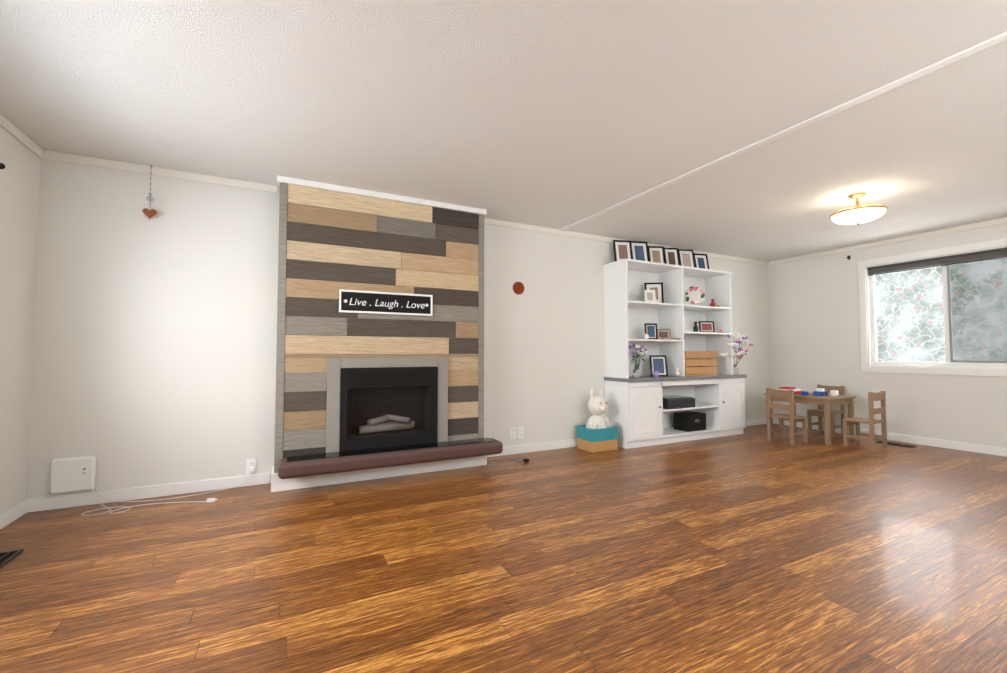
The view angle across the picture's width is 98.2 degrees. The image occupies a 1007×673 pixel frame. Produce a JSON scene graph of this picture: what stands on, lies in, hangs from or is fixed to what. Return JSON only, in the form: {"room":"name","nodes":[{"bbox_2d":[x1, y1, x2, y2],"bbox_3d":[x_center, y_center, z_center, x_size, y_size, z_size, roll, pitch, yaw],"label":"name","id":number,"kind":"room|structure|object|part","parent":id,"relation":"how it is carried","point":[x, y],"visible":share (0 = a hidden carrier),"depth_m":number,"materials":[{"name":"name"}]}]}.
{"room":"living room","nodes":[
{"label":"living room","id":0,"kind":"room"},
{"bbox_2d":[0,126,39,513],"bbox_3d":[-1.886,-0.150,0.363,0.120,2.400,5.600,1,-2,-27],"label":"wall","id":1,"kind":"structure","parent":0,"point":[19,184],"depth_m":2.69,"materials":[{"name":"white paint"}]},
{"bbox_2d":[0,499,31,529],"bbox_3d":[-1.833,1.008,0.363,0.014,0.085,5.570,1,-2,-27],"label":"baseboard","id":2,"kind":"structure","parent":1,"relation":"attached to","point":[12,514],"depth_m":2.70,"materials":[{"name":"white wood"}]},
{"bbox_2d":[0,113,43,158],"bbox_3d":[-1.825,-1.318,0.439,0.018,0.060,5.600,1,-2,-27],"label":"crown molding","id":3,"kind":"structure","parent":1,"relation":"attached to","point":[6,124],"depth_m":2.68,"materials":[{"name":"white wood"}]},
{"bbox_2d":[26,158,770,498],"bbox_3d":[0.401,0.016,4.741,8.180,2.400,0.120,1,-2,-27],"label":"wall","id":4,"kind":"structure","parent":0,"point":[154,348],"depth_m":3.30,"materials":[{"name":"white paint"}]},
{"bbox_2d":[50,456,95,493],"bbox_3d":[-2.889,0.928,2.928,0.225,0.230,0.048,1,-2,-27],"label":"box","id":5,"kind":"object","parent":4,"relation":"attached to","point":[72,474],"visible":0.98,"depth_m":2.91,"materials":[{"name":"white plastic"}]},
{"bbox_2d":[32,473,269,511],"bbox_3d":[-2.467,1.114,3.157,1.370,0.085,0.014,1,-2,-27],"label":"baseboard","id":6,"kind":"structure","parent":4,"relation":"attached to","point":[82,499],"depth_m":3.11,"materials":[{"name":"white"}]},
{"bbox_2d":[44,150,276,192],"bbox_3d":[-2.461,-1.212,3.245,1.380,0.060,0.020,1,-2,-27],"label":"crown molding","id":7,"kind":"structure","parent":4,"relation":"attached to","point":[51,155],"depth_m":3.19,"materials":[{"name":"white wood"}]},
{"bbox_2d":[246,458,256,473],"bbox_3d":[-1.974,1.016,3.416,0.070,0.114,0.007,1,-2,-27],"label":"electrical outlet","id":8,"kind":"object","parent":4,"relation":"attached to","point":[251,462],"visible":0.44,"depth_m":3.41,"materials":[{"name":"white plastic"}]},
{"bbox_2d":[510,427,517,438],"bbox_3d":[0.100,0.992,4.478,0.070,0.114,0.007,1,-2,-27],"label":"electrical outlet","id":9,"kind":"object","parent":4,"relation":"attached to","point":[512,430],"depth_m":4.48,"materials":[{"name":"white plastic"}]},
{"bbox_2d":[513,282,523,294],"bbox_3d":[0.160,-0.506,4.558,0.136,0.136,0.020,1,-2,-27],"label":"art","id":10,"kind":"object","parent":4,"relation":"attached to","point":[518,288],"visible":1,"depth_m":4.55,"materials":[{"name":"brown"}]},
{"bbox_2d":[518,427,523,437],"bbox_3d":[0.176,0.993,4.517,0.070,0.114,0.007,1,-2,-27],"label":"electrical outlet","id":11,"kind":"object","parent":4,"relation":"attached to","point":[520,433],"depth_m":4.51,"materials":[{"name":"white plastic"}]},
{"bbox_2d":[487,439,576,456],"bbox_3d":[0.453,1.171,4.649,1.610,0.085,0.014,1,-2,-27],"label":"baseboard","id":12,"kind":"structure","parent":4,"relation":"attached to","point":[509,450],"depth_m":4.59,"materials":[{"name":"white wood"}]},
{"bbox_2d":[560,231,767,265],"bbox_3d":[2.307,-1.119,5.680,3.690,0.060,0.020,1,-2,-27],"label":"crown molding","id":13,"kind":"structure","parent":4,"relation":"attached to","point":[565,233],"depth_m":5.49,"materials":[{"name":"white wood"}]},
{"bbox_2d":[746,418,766,425],"bbox_3d":[3.441,1.229,6.175,1.140,0.085,0.014,1,-2,-27],"label":"baseboard","id":14,"kind":"structure","parent":4,"relation":"attached to","point":[753,422],"depth_m":6.27,"materials":[{"name":"white wood"}]},
{"bbox_2d":[0,424,1006,672],"bbox_3d":[1.702,1.168,2.149,8.180,0.100,5.840,1,-2,-27],"label":"floor","id":15,"kind":"structure","parent":0,"point":[750,550],"depth_m":2.08,"materials":[{"name":"laminate"}]},
{"bbox_2d":[0,549,23,567],"bbox_3d":[-2.514,1.113,2.115,0.150,0.007,0.315,1,-2,-27],"label":"floor vent","id":16,"kind":"object","parent":15,"relation":"in","point":[6,557],"visible":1,"depth_m":2.22,"materials":[{"name":"black metal"}]},
{"bbox_2d":[81,489,206,515],"bbox_3d":[-2.432,1.089,2.999,0.693,0.120,0.274,1,-2,-27],"label":"cord","id":17,"kind":"object","parent":15,"relation":"on","point":[125,506],"visible":0.98,"depth_m":2.92,"materials":[{"name":"white plastic"}]},
{"bbox_2d":[94,472,249,501],"bbox_3d":[-2.363,1.085,3.151,0.934,0.140,0.086,1,-2,-27],"label":"cord","id":18,"kind":"object","parent":15,"relation":"on","point":[167,498],"visible":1,"depth_m":3.07,"materials":[{"name":"white plastic"}]},
{"bbox_2d":[207,498,216,502],"bbox_3d":[-2.033,1.141,3.044,0.062,0.021,0.028,1,-2,-27],"label":"plug","id":19,"kind":"object","parent":15,"relation":"on","point":[211,499],"visible":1,"depth_m":3.03,"materials":[{"name":"white plastic"}]},
{"bbox_2d":[271,175,502,491],"bbox_3d":[-0.924,-0.022,3.718,1.830,2.398,0.503,1,-2,-27],"label":"fireplace","id":20,"kind":"object","parent":15,"relation":"on","point":[362,396],"visible":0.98,"depth_m":3.65,"materials":[{"name":"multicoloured wood"}]},
{"bbox_3d":[-1.004,-1.193,3.854,1.770,0.048,0.258,1,-2,-27],"label":"trim","id":21,"kind":"part","parent":20,"relation":"part of","materials":[{"name":"white wood"}]},
{"bbox_2d":[339,289,432,315],"bbox_3d":[-0.981,-0.281,3.696,0.780,0.185,0.020,1,-2,-27],"label":"love sign","id":22,"kind":"object","parent":20,"relation":"attached to","point":[359,301],"visible":1,"depth_m":3.68,"materials":[{"name":"black wood"}]},
{"bbox_2d":[576,425,617,452],"bbox_3d":[1.013,1.096,4.732,0.340,0.240,0.280,1,-2,-27],"label":"box","id":23,"kind":"object","parent":15,"relation":"on","point":[596,440],"visible":0.94,"depth_m":4.62,"materials":[{"name":"teal cardboard"}]},
{"bbox_2d":[586,389,612,428],"bbox_3d":[1.027,0.885,4.722,0.286,0.633,0.255,1,-2,-27],"label":"bunny","id":24,"kind":"object","parent":23,"relation":"in","point":[597,405],"visible":0.73,"depth_m":4.67,"materials":[{"name":"white"}]},
{"bbox_2d":[603,259,746,448],"bbox_3d":[2.142,0.206,5.326,2.000,2.065,0.407,1,-2,-27],"label":"hutch","id":25,"kind":"object","parent":15,"relation":"on","point":[637,414],"visible":0.92,"depth_m":5.26,"materials":[{"name":"white wood"}]},
{"bbox_2d":[613,240,632,260],"bbox_3d":[1.385,-0.981,5.077,0.220,0.286,0.102,0,-2,-9],"label":"frame","id":26,"kind":"object","parent":25,"relation":"on","point":[622,249],"visible":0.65,"depth_m":5.07,"materials":[{"name":"black metal"}]},
{"bbox_2d":[628,344,647,377],"bbox_3d":[1.503,0.272,4.895,0.291,0.377,0.182,1,-2,-27],"label":"flowers","id":27,"kind":"object","parent":25,"relation":"on","point":[636,369],"visible":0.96,"depth_m":4.87,"materials":[{"name":"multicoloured plant"}]},
{"bbox_2d":[631,241,649,261],"bbox_3d":[1.614,-0.987,5.198,0.230,0.306,0.108,0,-2,-11],"label":"frame","id":28,"kind":"object","parent":25,"relation":"on","point":[640,250],"visible":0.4,"depth_m":5.19,"materials":[{"name":"black metal"}]},
{"bbox_3d":[1.574,0.839,4.809,0.474,0.554,0.047,1,-2,-27],"label":"door","id":29,"kind":"part","parent":25,"relation":"part of","materials":[{"name":"white wood"}]},
{"bbox_2d":[644,290,655,301],"bbox_3d":[1.683,-0.460,5.018,0.120,0.150,0.062,0,-2,3],"label":"frame","id":30,"kind":"object","parent":25,"relation":"on","point":[650,296],"visible":0.88,"depth_m":5.00,"materials":[{"name":"white"}]},
{"bbox_2d":[644,323,657,338],"bbox_3d":[1.709,-0.058,5.051,0.141,0.190,0.109,1,-2,-27],"label":"frame","id":31,"kind":"object","parent":25,"relation":"on","point":[651,330],"visible":0.85,"depth_m":5.05,"materials":[{"name":"black metal"}]},
{"bbox_2d":[644,282,663,302],"bbox_3d":[1.797,-0.511,5.215,0.210,0.268,0.092,0,-2,8],"label":"frame","id":32,"kind":"object","parent":25,"relation":"on","point":[657,287],"visible":0.56,"depth_m":5.20,"materials":[{"name":"black metal"}]},
{"bbox_2d":[648,246,665,263],"bbox_3d":[1.859,-0.967,5.317,0.210,0.276,0.099,0,-2,-6],"label":"frame","id":33,"kind":"object","parent":25,"relation":"on","point":[657,254],"visible":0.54,"depth_m":5.31,"materials":[{"name":"black metal"}]},
{"bbox_2d":[649,355,667,376],"bbox_3d":[1.827,0.346,5.153,0.200,0.248,0.087,0,-2,-2],"label":"frame","id":34,"kind":"object","parent":25,"relation":"on","point":[658,363],"visible":0.92,"depth_m":5.14,"materials":[{"name":"black metal"}]},
{"bbox_2d":[643,334,679,339],"bbox_3d":[1.824,0.005,5.013,0.521,0.061,0.060,1,-2,-23],"label":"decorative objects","id":35,"kind":"object","parent":25,"relation":"on","point":[645,336],"visible":0.98,"depth_m":5.00,"materials":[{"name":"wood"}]},
{"bbox_2d":[657,329,670,339],"bbox_3d":[1.899,-0.024,5.176,0.170,0.130,0.094,1,-2,-27],"label":"frame","id":36,"kind":"object","parent":25,"relation":"on","point":[664,333],"visible":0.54,"depth_m":5.18,"materials":[{"name":"brown wood"}]},
{"bbox_2d":[653,368,679,377],"bbox_3d":[1.886,0.418,5.029,0.438,0.095,0.060,1,-3,-32],"label":"figurine","id":37,"kind":"object","parent":25,"relation":"on","point":[655,374],"visible":0.96,"depth_m":4.93,"materials":[{"name":"white"}]},
{"bbox_2d":[664,247,679,264],"bbox_3d":[2.089,-0.968,5.437,0.200,0.286,0.102,0,-2,-8],"label":"frame","id":38,"kind":"object","parent":25,"relation":"on","point":[672,256],"visible":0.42,"depth_m":5.43,"materials":[{"name":"black metal"}]},
{"bbox_2d":[604,374,746,381],"bbox_3d":[2.141,0.498,5.317,2.000,0.040,0.403,1,-2,-27],"label":"countertop","id":39,"kind":"structure","parent":25,"relation":"on","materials":[{"name":"grey"}]},
{"bbox_2d":[663,395,694,408],"bbox_3d":[2.020,0.784,5.236,0.460,0.121,0.322,1,-2,-27],"label":"storage box","id":40,"kind":"object","parent":25,"relation":"in","point":[673,401],"visible":0.83,"depth_m":5.10,"materials":[{"name":"grey plastic"}]},
{"bbox_2d":[678,249,695,266],"bbox_3d":[2.328,-0.968,5.561,0.220,0.296,0.105,0,-2,-10],"label":"frame","id":41,"kind":"object","parent":25,"relation":"on","point":[686,257],"visible":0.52,"depth_m":5.55,"materials":[{"name":"black metal"}]},
{"bbox_2d":[674,411,705,431],"bbox_3d":[2.285,1.039,5.344,0.320,0.199,0.214,1,-2,-27],"label":"storage box","id":42,"kind":"object","parent":25,"relation":"in","point":[690,421],"visible":1,"depth_m":5.26,"materials":[{"name":"black"}]},
{"bbox_2d":[686,286,704,303],"bbox_3d":[2.371,-0.498,5.403,0.214,0.254,0.147,1,-2,-27],"label":"wreath","id":43,"kind":"object","parent":25,"relation":"on","point":[694,296],"visible":0.98,"depth_m":5.40,"materials":[{"name":"white"}]},
{"bbox_2d":[684,351,716,375],"bbox_3d":[2.348,0.331,5.424,0.562,0.300,0.277,1,-2,-27],"label":"crate","id":44,"kind":"object","parent":25,"relation":"on","point":[697,367],"visible":0.65,"depth_m":5.30,"materials":[{"name":"brown wood"}]},
{"bbox_2d":[694,253,709,268],"bbox_3d":[2.567,-0.949,5.679,0.210,0.267,0.097,1,-2,-13],"label":"frame","id":45,"kind":"object","parent":25,"relation":"on","point":[701,260],"visible":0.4,"depth_m":5.67,"materials":[{"name":"black metal"}]},
{"bbox_2d":[699,321,714,331],"bbox_3d":[2.576,-0.120,5.526,0.186,0.150,0.110,1,-2,-27],"label":"frame","id":46,"kind":"object","parent":25,"relation":"on","point":[706,326],"visible":0.83,"depth_m":5.53,"materials":[{"name":"black metal"}]},
{"bbox_2d":[693,321,722,332],"bbox_3d":[2.556,-0.116,5.444,0.511,0.135,0.060,1,-2,-27],"label":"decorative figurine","id":47,"kind":"object","parent":25,"relation":"on","point":[695,328],"visible":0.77,"depth_m":5.33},
{"bbox_2d":[708,299,717,306],"bbox_3d":[2.639,-0.422,5.499,0.067,0.110,0.070,1,-2,-27],"label":"decorative figurine","id":48,"kind":"object","parent":25,"relation":"on","point":[712,303],"depth_m":5.48,"materials":[{"name":"red ceramic"}]},
{"bbox_3d":[2.883,0.865,5.478,0.454,0.554,0.047,1,-2,-27],"label":"door","id":49,"kind":"part","parent":25,"relation":"part of","materials":[{"name":"white wood"}]},
{"bbox_2d":[720,333,752,374],"bbox_3d":[2.917,0.224,5.449,0.262,0.514,0.657,-2,-3,43],"label":"flowers","id":50,"kind":"object","parent":25,"relation":"on","point":[741,352],"visible":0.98,"depth_m":5.37,"materials":[{"name":"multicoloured plant"}]},
{"bbox_2d":[766,388,806,444],"bbox_3d":[3.322,0.921,5.122,0.280,0.620,0.300,1,-2,-27],"label":"chair","id":51,"kind":"object","parent":15,"relation":"on","point":[791,417],"visible":1,"depth_m":5.06,"materials":[{"name":"brown wood"}]},
{"bbox_2d":[764,392,855,444],"bbox_3d":[3.736,0.974,5.332,0.590,0.530,0.740,1,-2,-27],"label":"table","id":52,"kind":"object","parent":15,"relation":"on","point":[828,401],"visible":0.69,"depth_m":5.08,"materials":[{"name":"brown wood"}]},
{"bbox_2d":[777,387,800,393],"bbox_3d":[3.578,0.676,5.487,0.300,0.075,0.240,1,-2,-27],"label":"toy","id":53,"kind":"object","parent":52,"relation":"on","point":[797,391],"visible":0.52,"depth_m":5.41,"materials":[{"name":"red plastic"}]},
{"bbox_2d":[801,388,837,395],"bbox_3d":[3.777,0.660,5.208,0.360,0.085,0.240,1,-2,-27],"label":"toy","id":54,"kind":"object","parent":52,"relation":"on","point":[820,392],"visible":1,"depth_m":5.16,"materials":[{"name":"blue plastic"}]},
{"bbox_2d":[807,384,844,436],"bbox_3d":[4.136,0.939,5.594,0.280,0.620,0.300,1,-2,-27],"label":"chair","id":55,"kind":"object","parent":15,"relation":"on","point":[819,412],"visible":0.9,"depth_m":5.58,"materials":[{"name":"brown wood"}]},
{"bbox_2d":[843,391,886,450],"bbox_3d":[3.991,0.910,4.824,0.300,0.620,0.280,1,-2,-27],"label":"chair","id":56,"kind":"object","parent":15,"relation":"on","point":[871,421],"visible":1,"depth_m":4.75,"materials":[{"name":"brown wood"}]},
{"bbox_2d":[876,441,916,447],"bbox_3d":[4.446,1.220,4.944,0.130,0.007,0.320,1,-2,-27],"label":"floor vent","id":57,"kind":"object","parent":15,"relation":"in","point":[899,444],"visible":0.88,"depth_m":4.91,"materials":[{"name":"black metal"}]},
{"bbox_2d":[0,0,1006,261],"bbox_3d":[1.702,-1.330,2.244,8.180,0.100,5.840,1,-2,-27],"label":"ceiling","id":58,"kind":"structure","parent":0,"point":[556,114],"depth_m":2.38,"materials":[{"name":"white paint"}]},
{"bbox_2d":[142,165,156,218],"bbox_3d":[-2.552,-1.045,3.153,0.083,0.398,0.019,1,-2,-27],"label":"heart ornament","id":59,"kind":"object","parent":58,"relation":"hanging from","point":[149,214],"visible":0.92,"depth_m":3.15,"materials":[{"name":"red wood"}]},
{"bbox_2d":[556,31,1006,230],"bbox_3d":[1.911,-1.270,2.338,0.060,0.012,5.582,1,-2,-27],"label":"crown molding","id":60,"kind":"structure","parent":58,"relation":"attached to","point":[1001,37],"depth_m":2.45,"materials":[{"name":"white wood"}]},
{"bbox_2d":[829,192,887,224],"bbox_3d":[3.048,-1.091,3.755,0.394,0.261,0.394,1,-2,-27],"label":"ceiling light fixture","id":61,"kind":"object","parent":58,"relation":"attached to","point":[857,214],"visible":1,"depth_m":3.68,"materials":[{"name":"white glass"}]},
{"bbox_3d":[3.048,-1.017,3.752,0.368,0.078,0.368,1,-2,-27],"label":"lamp shade","id":62,"kind":"part","parent":61,"relation":"part of","materials":[{"name":"white glass"}]},
{"bbox_2d":[768,223,1006,447],"bbox_3d":[5.291,-0.011,4.029,0.120,2.400,5.600,1,-2,-27],"label":"wall","id":63,"kind":"structure","parent":0,"point":[814,328],"depth_m":5.54,"materials":[{"name":"white paint"}]},
{"bbox_2d":[768,217,1006,265],"bbox_3d":[5.229,-1.181,4.042,0.018,0.060,5.600,1,-2,-27],"label":"crown molding","id":64,"kind":"structure","parent":63,"relation":"attached to","point":[999,221],"depth_m":5.13,"materials":[{"name":"white wood"}]},
{"bbox_2d":[772,418,1006,456],"bbox_3d":[5.224,1.145,3.968,0.014,0.085,5.570,1,-2,-27],"label":"baseboard","id":65,"kind":"structure","parent":63,"relation":"attached to","point":[991,450],"depth_m":4.84,"materials":[{"name":"white wood"}]},
{"bbox_2d":[858,238,1006,376],"bbox_3d":[4.905,-0.278,4.775,0.138,1.390,1.650,1,-2,-27],"label":"window","id":66,"kind":"structure","parent":63,"relation":"in","point":[867,316],"depth_m":4.83,"materials":[{"name":"white"}]},
{"bbox_2d":[868,247,1006,275],"bbox_3d":[4.879,-0.831,4.783,0.036,0.101,1.460,1,-2,-27],"label":"window blind","id":67,"kind":"object","parent":66,"relation":"attached to","point":[992,254],"visible":0.92,"depth_m":4.83,"materials":[{"name":"grey"}]},
{"bbox_3d":[4.916,-0.278,4.781,0.004,1.210,1.470,1,-2,-27],"label":"window glass","id":68,"kind":"part","parent":66,"relation":"part of","materials":[{"name":"clear glass"}]},
{"bbox_3d":[5.042,-0.290,4.468,0.023,1.120,0.708,1,-2,-27],"label":"window sash","id":69,"kind":"part","parent":66,"relation":"part of","materials":[{"name":"white plastic"}]},
{"bbox_2d":[950,258,1006,360],"bbox_3d":[5.045,-0.290,4.469,0.002,1.076,0.664,1,-2,-27],"label":"screen","id":70,"kind":"object","parent":66,"relation":"attached to","point":[990,296],"visible":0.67,"depth_m":4.57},
{"label":"outside","id":71,"kind":"structure","parent":0,"visible":0},
{"bbox_2d":[875,258,1006,361],"bbox_3d":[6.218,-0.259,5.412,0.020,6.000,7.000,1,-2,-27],"label":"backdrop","id":72,"kind":"structure","parent":71,"point":[898,312],"depth_m":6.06,"materials":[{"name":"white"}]}
]}

